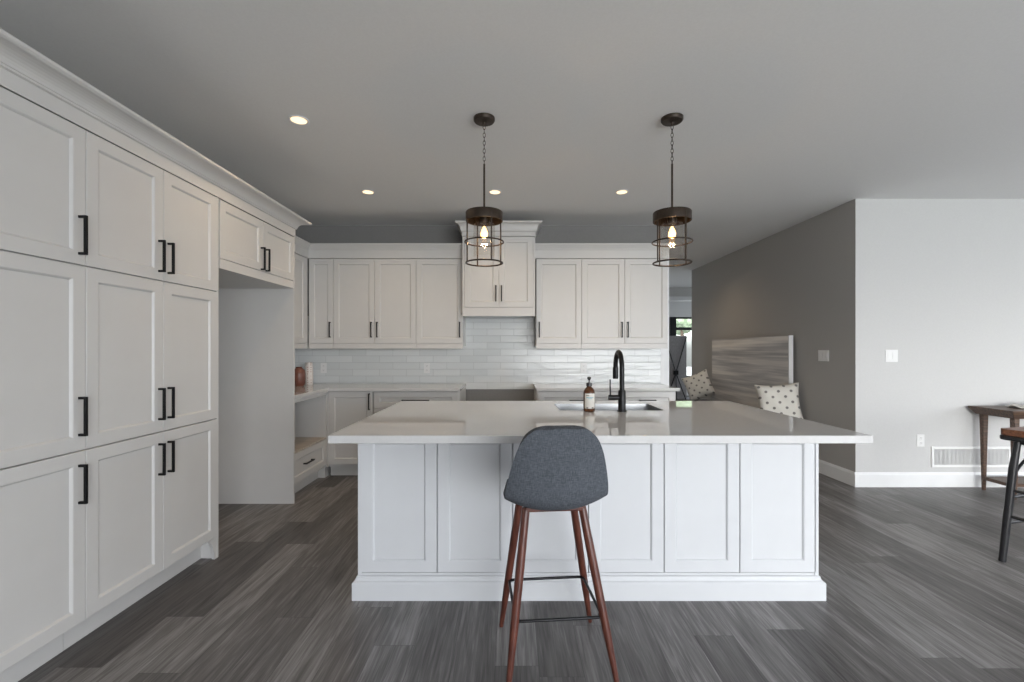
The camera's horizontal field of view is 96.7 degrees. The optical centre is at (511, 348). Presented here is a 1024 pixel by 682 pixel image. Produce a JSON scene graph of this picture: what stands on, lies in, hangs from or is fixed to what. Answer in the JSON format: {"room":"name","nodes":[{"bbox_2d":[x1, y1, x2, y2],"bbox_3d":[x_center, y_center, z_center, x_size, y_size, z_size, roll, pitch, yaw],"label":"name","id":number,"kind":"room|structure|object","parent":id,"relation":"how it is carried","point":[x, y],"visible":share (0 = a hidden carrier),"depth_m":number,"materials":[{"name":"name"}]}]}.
{"room":"kitchen","nodes":[
{"label":"kitchen","id":0,"kind":"room"},
{"bbox_2d":[295,225,668,400],"bbox_3d":[-0.360,-0.060,5.320,4.340,2.740,0.120,0,0,0],"label":"wall","id":1,"kind":"structure","parent":0,"point":[309,233],"depth_m":5.26,"materials":[{"name":"grey paint"}]},
{"bbox_2d":[309,259,333,348],"bbox_3d":[-2.061,-0.490,5.061,0.264,0.971,0.370,0,0,0],"label":"upper cabinet","id":2,"kind":"object","parent":1,"relation":"attached to","point":[320,270],"visible":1,"depth_m":4.91,"materials":[{"name":"paint"}]},
{"bbox_2d":[333,259,416,348],"bbox_3d":[-1.482,-0.490,5.061,0.891,0.971,0.370,0,0,0],"label":"upper cabinet","id":3,"kind":"object","parent":1,"relation":"attached to","point":[374,300],"visible":0.99,"depth_m":4.92,"materials":[{"name":"paint"}]},
{"bbox_2d":[295,235,461,258],"bbox_3d":[-1.373,-1.054,4.457,1.694,0.155,0.945,0,0,0],"label":"crown molding","id":4,"kind":"structure","parent":3,"relation":"attached to","point":[303,248],"depth_m":4.91,"materials":[{"name":"paint"}]},
{"bbox_2d":[416,259,465,348],"bbox_3d":[-0.782,-0.490,5.061,0.503,0.971,0.370,0,0,0],"label":"upper cabinet","id":5,"kind":"object","parent":1,"relation":"attached to","point":[440,322],"visible":0.98,"depth_m":4.92,"materials":[{"name":"paint"}]},
{"bbox_2d":[295,316,660,388],"bbox_3d":[-0.407,0.042,4.564,4.244,0.844,1.389,0,0,0],"label":"tile backsplash","id":6,"kind":"structure","parent":1,"relation":"attached to","point":[498,353],"depth_m":5.25,"materials":[{"name":"white tile"}]},
{"bbox_2d":[321,363,326,372],"bbox_3d":[-2.170,0.220,5.243,0.070,0.116,0.007,0,0,0],"label":"wall outlet","id":7,"kind":"object","parent":6,"relation":"attached to","point":[323,365],"visible":1,"depth_m":5.24,"materials":[{"name":"white plastic"}]},
{"bbox_2d":[424,363,429,372],"bbox_3d":[-0.980,0.220,5.243,0.070,0.116,0.007,0,0,0],"label":"wall outlet","id":8,"kind":"object","parent":6,"relation":"attached to","point":[426,365],"visible":1,"depth_m":5.24,"materials":[{"name":"white plastic"}]},
{"bbox_2d":[581,363,586,372],"bbox_3d":[0.825,0.220,5.243,0.070,0.116,0.007,0,0,0],"label":"wall outlet","id":9,"kind":"object","parent":6,"relation":"attached to","point":[583,365],"visible":1,"depth_m":5.24,"materials":[{"name":"white plastic"}]},
{"bbox_2d":[462,236,534,317],"bbox_3d":[-0.139,-0.768,5.006,0.768,0.843,0.480,0,0,0],"label":"upper cabinet","id":10,"kind":"object","parent":1,"relation":"attached to","point":[506,290],"visible":1,"depth_m":4.81,"materials":[{"name":"paint"}]},
{"bbox_2d":[455,221,541,237],"bbox_3d":[-0.139,-1.263,4.995,0.906,0.144,0.526,0,0,0],"label":"crown molding","id":11,"kind":"structure","parent":10,"relation":"on","point":[508,228],"depth_m":4.78,"materials":[{"name":"paint"}]},
{"bbox_2d":[535,259,581,348],"bbox_3d":[0.507,-0.490,5.061,0.488,0.971,0.370,0,0,0],"label":"upper cabinet","id":12,"kind":"object","parent":1,"relation":"attached to","point":[558,282],"visible":1,"depth_m":4.92,"materials":[{"name":"paint"}]},
{"bbox_2d":[535,243,672,258],"bbox_3d":[0.987,-1.054,5.063,1.477,0.155,0.390,0,0,0],"label":"crown molding","id":13,"kind":"structure","parent":1,"relation":"attached to","point":[542,250],"depth_m":4.91,"materials":[{"name":"paint"}]},
{"bbox_2d":[581,259,667,348],"bbox_3d":[1.217,-0.490,5.061,0.928,0.971,0.370,0,0,0],"label":"upper cabinet","id":14,"kind":"object","parent":1,"relation":"attached to","point":[625,301],"visible":0.99,"depth_m":4.92,"materials":[{"name":"paint"}]},
{"bbox_2d":[661,258,668,384],"bbox_3d":[1.764,0.089,5.254,0.096,2.442,0.012,0,0,0],"label":"trim","id":15,"kind":"structure","parent":1,"relation":"attached to","point":[664,352],"depth_m":5.25,"materials":[{"name":"white paint"}]},
{"bbox_2d":[0,0,1023,287],"bbox_3d":[2.335,-1.480,4.600,9.970,0.100,16.640,0,0,0],"label":"ceiling","id":16,"kind":"structure","parent":0,"point":[794,112],"depth_m":2.60,"materials":[{"name":"paint"}]},
{"bbox_2d":[288,115,309,125],"bbox_3d":[-1.330,-1.426,2.840,0.124,0.006,0.124,0,0,0],"label":"recessed light","id":17,"kind":"object","parent":16,"relation":"in","point":[296,119],"visible":1,"depth_m":2.84,"materials":[{"name":"white paint"}]},
{"bbox_2d":[361,190,374,194],"bbox_3d":[-1.310,-1.426,4.140,0.124,0.006,0.124,0,0,0],"label":"recessed light","id":18,"kind":"object","parent":16,"relation":"in","point":[368,192],"visible":1,"depth_m":4.15,"materials":[{"name":"white paint"}]},
{"bbox_2d":[464,113,503,266],"bbox_3d":[-0.172,-0.979,2.817,0.246,0.902,0.246,0,0,0],"label":"pendant lamp","id":19,"kind":"object","parent":16,"relation":"hanging from","point":[483,216],"visible":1,"depth_m":2.79,"materials":[{"name":"brown metal"}]},
{"bbox_2d":[480,217,488,224],"bbox_3d":[-0.172,-0.807,2.817,0.056,0.065,0.056,0,0,0],"label":"socket","id":20,"kind":"object","parent":19,"relation":"attached to","point":[483,220],"depth_m":2.80,"materials":[{"name":"brown metal"}]},
{"bbox_2d":[488,190,501,194],"bbox_3d":[-0.155,-1.426,4.140,0.124,0.006,0.124,0,0,0],"label":"recessed light","id":21,"kind":"object","parent":16,"relation":"in","point":[493,192],"visible":1,"depth_m":4.14,"materials":[{"name":"white paint"}]},
{"bbox_2d":[615,190,628,194],"bbox_3d":[1.000,-1.426,4.140,0.124,0.006,0.124,0,0,0],"label":"recessed light","id":22,"kind":"object","parent":16,"relation":"in","point":[619,192],"visible":1,"depth_m":4.15,"materials":[{"name":"white paint"}]},
{"bbox_2d":[651,113,692,266],"bbox_3d":[0.991,-0.979,2.817,0.246,0.902,0.246,0,0,3],"label":"pendant lamp","id":23,"kind":"object","parent":16,"relation":"hanging from","point":[671,216],"visible":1,"depth_m":2.80,"materials":[{"name":"brown metal"}]},
{"bbox_2d":[667,217,676,224],"bbox_3d":[0.991,-0.807,2.817,0.056,0.065,0.056,0,0,3],"label":"socket","id":24,"kind":"object","parent":23,"relation":"attached to","point":[671,220],"depth_m":2.80,"materials":[{"name":"brown metal"}]},
{"bbox_2d":[18,396,1023,681],"bbox_3d":[2.335,1.360,4.600,9.970,0.100,16.640,0,0,0],"label":"floor","id":25,"kind":"structure","parent":0,"point":[918,589],"depth_m":2.16,"materials":[{"name":"grey wood"}]},
{"bbox_2d":[0,87,87,681],"bbox_3d":[-2.171,0.179,1.750,0.716,2.262,0.446,0,0,0],"label":"pantry cabinet","id":26,"kind":"object","parent":25,"relation":"on","point":[44,221],"visible":1,"depth_m":1.79,"materials":[{"name":"paint"}]},
{"bbox_2d":[63,131,217,650],"bbox_3d":[-2.171,0.179,2.421,0.716,2.262,0.892,0,0,0],"label":"pantry cabinet","id":27,"kind":"object","parent":25,"relation":"on","point":[151,266],"visible":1,"depth_m":2.31,"materials":[{"name":"paint"}]},
{"bbox_2d":[218,199,294,503],"bbox_3d":[-2.171,0.179,3.369,0.716,2.262,0.999,0,0,0],"label":"refrigerator surround","id":28,"kind":"object","parent":25,"relation":"on","point":[256,259],"visible":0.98,"depth_m":3.85,"materials":[{"name":"paint"}]},
{"bbox_2d":[0,28,311,236],"bbox_3d":[-2.138,-1.024,2.523,0.781,0.143,2.892,0,0,0],"label":"crown molding","id":29,"kind":"structure","parent":28,"relation":"attached to","point":[25,72],"depth_m":2.11,"materials":[{"name":"paint"}]},
{"bbox_2d":[295,392,330,492],"bbox_3d":[-2.182,0.870,4.550,0.668,0.880,1.356,0,0,0],"label":"base cabinet","id":30,"kind":"object","parent":25,"relation":"on","point":[310,411],"visible":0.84,"depth_m":4.59,"materials":[{"name":"paint"}]},
{"bbox_2d":[295,437,325,453],"bbox_3d":[-2.192,0.901,4.250,0.616,0.018,0.716,0,0,0],"label":"shelf","id":31,"kind":"object","parent":30,"relation":"attached to","point":[302,444],"depth_m":4.34,"materials":[{"name":"brown wood"}]},
{"bbox_2d":[295,383,465,398],"bbox_3d":[-1.522,0.412,4.559,1.990,0.032,1.375,0,0,0],"label":"countertop","id":32,"kind":"structure","parent":30,"relation":"on","point":[306,390],"depth_m":4.68,"materials":[{"name":"white stone"}]},
{"bbox_2d":[295,367,305,385],"bbox_3d":[-2.275,0.293,4.860,0.132,0.205,0.132,0,0,0],"label":"vase","id":33,"kind":"object","parent":32,"relation":"on","point":[300,375],"visible":0.84,"depth_m":4.81,"materials":[{"name":"ceramic"}]},
{"bbox_2d":[305,362,312,384],"bbox_3d":[-2.255,0.273,5.060,0.084,0.245,0.084,0,0,0],"label":"vase","id":34,"kind":"object","parent":32,"relation":"on","point":[309,365],"visible":0.98,"depth_m":5.03,"materials":[{"name":"white ceramic"}]},
{"bbox_2d":[327,391,373,474],"bbox_3d":[-1.649,0.870,4.921,0.465,0.880,0.650,0,0,0],"label":"base cabinet","id":35,"kind":"object","parent":25,"relation":"on","point":[344,408],"visible":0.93,"depth_m":4.64,"materials":[{"name":"paint"}]},
{"bbox_2d":[374,387,465,413],"bbox_3d":[-0.973,0.870,4.921,0.883,0.880,0.650,0,0,0],"label":"base cabinet","id":36,"kind":"object","parent":25,"relation":"on","point":[383,400],"visible":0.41,"depth_m":4.63,"materials":[{"name":"paint"}]},
{"bbox_2d":[499,425,618,681],"bbox_3d":[0.182,0.801,1.937,0.447,1.021,0.486,0,0,-5],"label":"bar stool","id":37,"kind":"object","parent":25,"relation":"on","point":[559,467],"visible":1,"depth_m":1.75,"materials":[{"name":"grey fabric"}]},
{"bbox_2d":[534,388,617,400],"bbox_3d":[0.666,0.870,4.921,0.826,0.880,0.650,0,0,0],"label":"base cabinet","id":38,"kind":"object","parent":25,"relation":"on","point":[538,395],"visible":0.2,"depth_m":4.63,"materials":[{"name":"paint"}]},
{"bbox_2d":[533,383,679,390],"bbox_3d":[0.974,0.412,4.926,1.453,0.032,0.642,0,0,0],"label":"countertop","id":39,"kind":"structure","parent":38,"relation":"on","point":[538,386],"depth_m":4.68,"materials":[{"name":"white stone"}]},
{"bbox_2d":[352,443,825,600],"bbox_3d":[0.401,0.872,2.898,2.467,0.876,1.064,0,0,0],"label":"kitchen island","id":40,"kind":"object","parent":25,"relation":"on","point":[675,521],"visible":0.77,"depth_m":2.39,"materials":[{"name":"paint"}]},
{"bbox_2d":[328,401,872,442],"bbox_3d":[0.405,0.414,2.777,2.492,0.036,1.395,0,0,0],"label":"island countertop","id":41,"kind":"structure","parent":40,"relation":"on","point":[403,421],"depth_m":2.45,"materials":[{"name":"white stone"}]},
{"bbox_2d":[583,377,594,411],"bbox_3d":[0.489,0.285,2.885,0.074,0.220,0.073,0,0,-45],"label":"soap bottle","id":42,"kind":"object","parent":41,"relation":"on","point":[589,393],"visible":1,"depth_m":2.86,"materials":[{"name":"brown glass"}]},
{"bbox_2d":[555,404,661,409],"bbox_3d":[0.645,0.497,3.118,0.677,0.201,0.362,0,0,0],"label":"sink","id":43,"kind":"object","parent":41,"relation":"in","point":[559,406],"visible":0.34,"depth_m":3.29,"materials":[{"name":"silver metal"}]},
{"bbox_2d":[608,350,626,411],"bbox_3d":[0.669,0.200,2.970,0.114,0.390,0.228,0,0,0],"label":"faucet","id":44,"kind":"object","parent":41,"relation":"on","point":[621,397],"visible":1,"depth_m":2.88,"materials":[{"name":"black metal"}]},
{"bbox_2d":[626,391,675,400],"bbox_3d":[1.376,0.870,4.921,0.590,0.880,0.650,0,0,0],"label":"base cabinet","id":45,"kind":"object","parent":25,"relation":"on","point":[630,395],"visible":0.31,"depth_m":4.63,"materials":[{"name":"paint"}]},
{"bbox_2d":[669,336,686,399],"bbox_3d":[3.950,0.495,11.005,0.541,1.630,0.191,0,0,0],"label":"screen","id":46,"kind":"object","parent":25,"relation":"on","point":[677,344],"visible":0.66,"depth_m":11.00,"materials":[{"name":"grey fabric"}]},
{"bbox_2d":[676,335,792,407],"bbox_3d":[2.942,0.577,6.245,0.569,1.466,2.350,0,0,0],"label":"bench","id":47,"kind":"object","parent":25,"relation":"on","point":[738,364],"visible":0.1,"depth_m":6.12,"materials":[{"name":"grey wood"}]},
{"bbox_2d":[676,399,709,400],"bbox_3d":[2.919,0.865,6.245,0.522,0.090,2.350,0,0,0],"label":"seat cushion","id":48,"kind":"object","parent":47,"relation":"on","point":[677,399],"depth_m":7.25,"materials":[{"name":"fabric"}]},
{"bbox_2d":[682,369,714,399],"bbox_3d":[3.000,0.595,7.320,0.565,0.562,0.235,0,0,35],"label":"throw cushion","id":49,"kind":"object","parent":47,"relation":"on","point":[698,386],"visible":0.98,"depth_m":7.24,"materials":[{"name":"fabric"}]},
{"bbox_2d":[754,382,802,418],"bbox_3d":[3.000,0.610,5.120,0.487,0.478,0.244,0,0,22],"label":"throw cushion","id":50,"kind":"object","parent":47,"relation":"on","point":[783,399],"visible":0.73,"depth_m":5.04,"materials":[{"name":"fabric"}]},
{"bbox_2d":[968,406,1023,498],"bbox_3d":[4.960,0.922,4.100,1.320,0.776,0.390,0,0,0],"label":"console table","id":51,"kind":"object","parent":25,"relation":"on","point":[1015,414],"visible":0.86,"depth_m":4.16,"materials":[{"name":"brown wood"}]},
{"bbox_2d":[983,477,1023,486],"bbox_3d":[4.960,1.195,4.100,1.200,0.030,0.230,0,0,0],"label":"shelf","id":52,"kind":"object","parent":51,"relation":"attached to","point":[999,480],"depth_m":4.12,"materials":[{"name":"brown wood"}]},
{"bbox_2d":[1006,403,1023,407],"bbox_3d":[4.940,0.515,4.080,0.860,0.028,0.300,0,0,0],"label":"table runner","id":53,"kind":"object","parent":51,"relation":"on","point":[1012,404],"visible":1,"depth_m":4.14,"materials":[{"name":"beige fabric"}]},
{"bbox_2d":[998,427,1023,561],"bbox_3d":[3.261,0.901,2.675,0.420,0.821,0.420,0,0,-15],"label":"counter stool","id":54,"kind":"object","parent":25,"relation":"on","point":[1016,434],"visible":1,"depth_m":2.78,"materials":[{"name":"brown wood"}]},
{"bbox_2d":[669,301,691,395],"bbox_3d":[4.445,-0.060,12.860,5.510,2.740,0.120,0,0,0],"label":"wall","id":55,"kind":"structure","parent":0,"point":[676,308],"depth_m":12.80,"materials":[{"name":"beige paint"}]},
{"bbox_2d":[670,317,674,335],"bbox_3d":[4.510,-0.045,12.790,0.140,1.710,0.020,0,0,0],"label":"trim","id":56,"kind":"structure","parent":55,"relation":"attached to","point":[672,319],"depth_m":12.78,"materials":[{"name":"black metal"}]},
{"bbox_2d":[675,317,691,376],"bbox_3d":[5.440,-0.045,12.860,1.720,1.710,0.070,0,0,0],"label":"window","id":57,"kind":"structure","parent":55,"relation":"in","point":[676,328],"depth_m":12.83,"materials":[{"name":"black metal"}]},
{"bbox_2d":[669,288,691,295],"bbox_3d":[4.505,-1.325,10.675,5.390,0.210,0.150,0,0,0],"label":"wall header","id":58,"kind":"structure","parent":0,"point":[672,291],"depth_m":10.60,"materials":[{"name":"beige paint"}]},
{"bbox_2d":[669,296,691,300],"bbox_3d":[4.505,-1.175,10.675,5.390,0.090,0.210,0,0,0],"label":"trim","id":59,"kind":"structure","parent":58,"relation":"attached to","point":[671,298],"depth_m":10.57,"materials":[{"name":"white paint"}]},
{"bbox_2d":[692,199,855,471],"bbox_3d":[3.328,-0.060,6.305,0.120,2.740,3.950,0,0,0],"label":"wall","id":60,"kind":"structure","parent":0,"point":[799,280],"depth_m":5.10,"materials":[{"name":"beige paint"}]},
{"bbox_2d":[818,350,828,360],"bbox_3d":[3.264,0.070,4.770,0.008,0.116,0.162,0,0,0],"label":"light switch","id":61,"kind":"object","parent":60,"relation":"attached to","point":[823,355],"visible":1,"depth_m":4.76,"materials":[{"name":"white plastic"}]},
{"bbox_2d":[819,459,853,486],"bbox_3d":[3.260,1.241,6.305,0.016,0.138,3.950,0,0,0],"label":"baseboard","id":62,"kind":"structure","parent":60,"relation":"attached to","point":[836,472],"depth_m":4.56,"materials":[{"name":"white paint"}]},
{"bbox_2d":[856,199,1023,471],"bbox_3d":[5.236,-0.060,4.390,3.929,2.740,0.120,0,0,0],"label":"wall","id":63,"kind":"structure","parent":0,"point":[940,282],"depth_m":4.33,"materials":[{"name":"beige paint"}]},
{"bbox_2d":[885,350,897,361],"bbox_3d":[3.610,0.065,4.325,0.116,0.116,0.008,0,0,0],"label":"light switch","id":64,"kind":"object","parent":63,"relation":"attached to","point":[890,355],"visible":1,"depth_m":4.33,"materials":[{"name":"white plastic"}]},
{"bbox_2d":[917,434,924,446],"bbox_3d":[3.886,0.870,4.326,0.070,0.116,0.007,0,0,0],"label":"wall outlet","id":65,"kind":"object","parent":63,"relation":"attached to","point":[920,437],"visible":1,"depth_m":4.33,"materials":[{"name":"white plastic"}]},
{"bbox_2d":[854,472,1023,486],"bbox_3d":[5.226,1.241,4.322,3.948,0.138,0.016,0,0,0],"label":"baseboard","id":66,"kind":"structure","parent":63,"relation":"attached to","point":[861,479],"depth_m":4.31,"materials":[{"name":"white paint"}]},
{"bbox_2d":[931,447,1010,466],"bbox_3d":[4.360,1.025,4.324,0.750,0.194,0.012,0,0,0],"label":"air vent","id":67,"kind":"object","parent":63,"relation":"in","point":[940,456],"visible":0.87,"depth_m":4.32,"materials":[{"name":"white plastic"}]},
{"label":"outside","id":68,"kind":"structure","parent":0,"visible":0},
{"bbox_2d":[687,367,691,375],"bbox_3d":[5.000,1.610,26.500,34.000,0.100,27.000,0,0,0],"label":"ground","id":69,"kind":"structure","parent":68,"point":[689,369],"depth_m":31.55,"materials":[{"name":"white"}]},
{"bbox_2d":[676,319,691,335],"bbox_3d":[8.255,-0.574,22.521,2.263,4.278,2.707,0,0,0],"label":"tree","id":70,"kind":"object","parent":69,"relation":"on","point":[679,322],"visible":0.12,"depth_m":21.62,"materials":[{"name":"green plant"}]},
{"bbox_3d":[-2.590,-0.060,0.890,0.120,2.740,8.980,0,0,0],"label":"wall","id":71,"kind":"structure","parent":0,"visible":0},
{"bbox_2d":[295,253,307,348],"bbox_3d":[-2.341,-0.490,4.391,0.350,0.971,1.035,0,0,0],"label":"upper cabinet","id":72,"kind":"object","parent":71,"relation":"attached to","point":[301,263],"visible":0.04,"depth_m":4.78,"materials":[{"name":"paint"}]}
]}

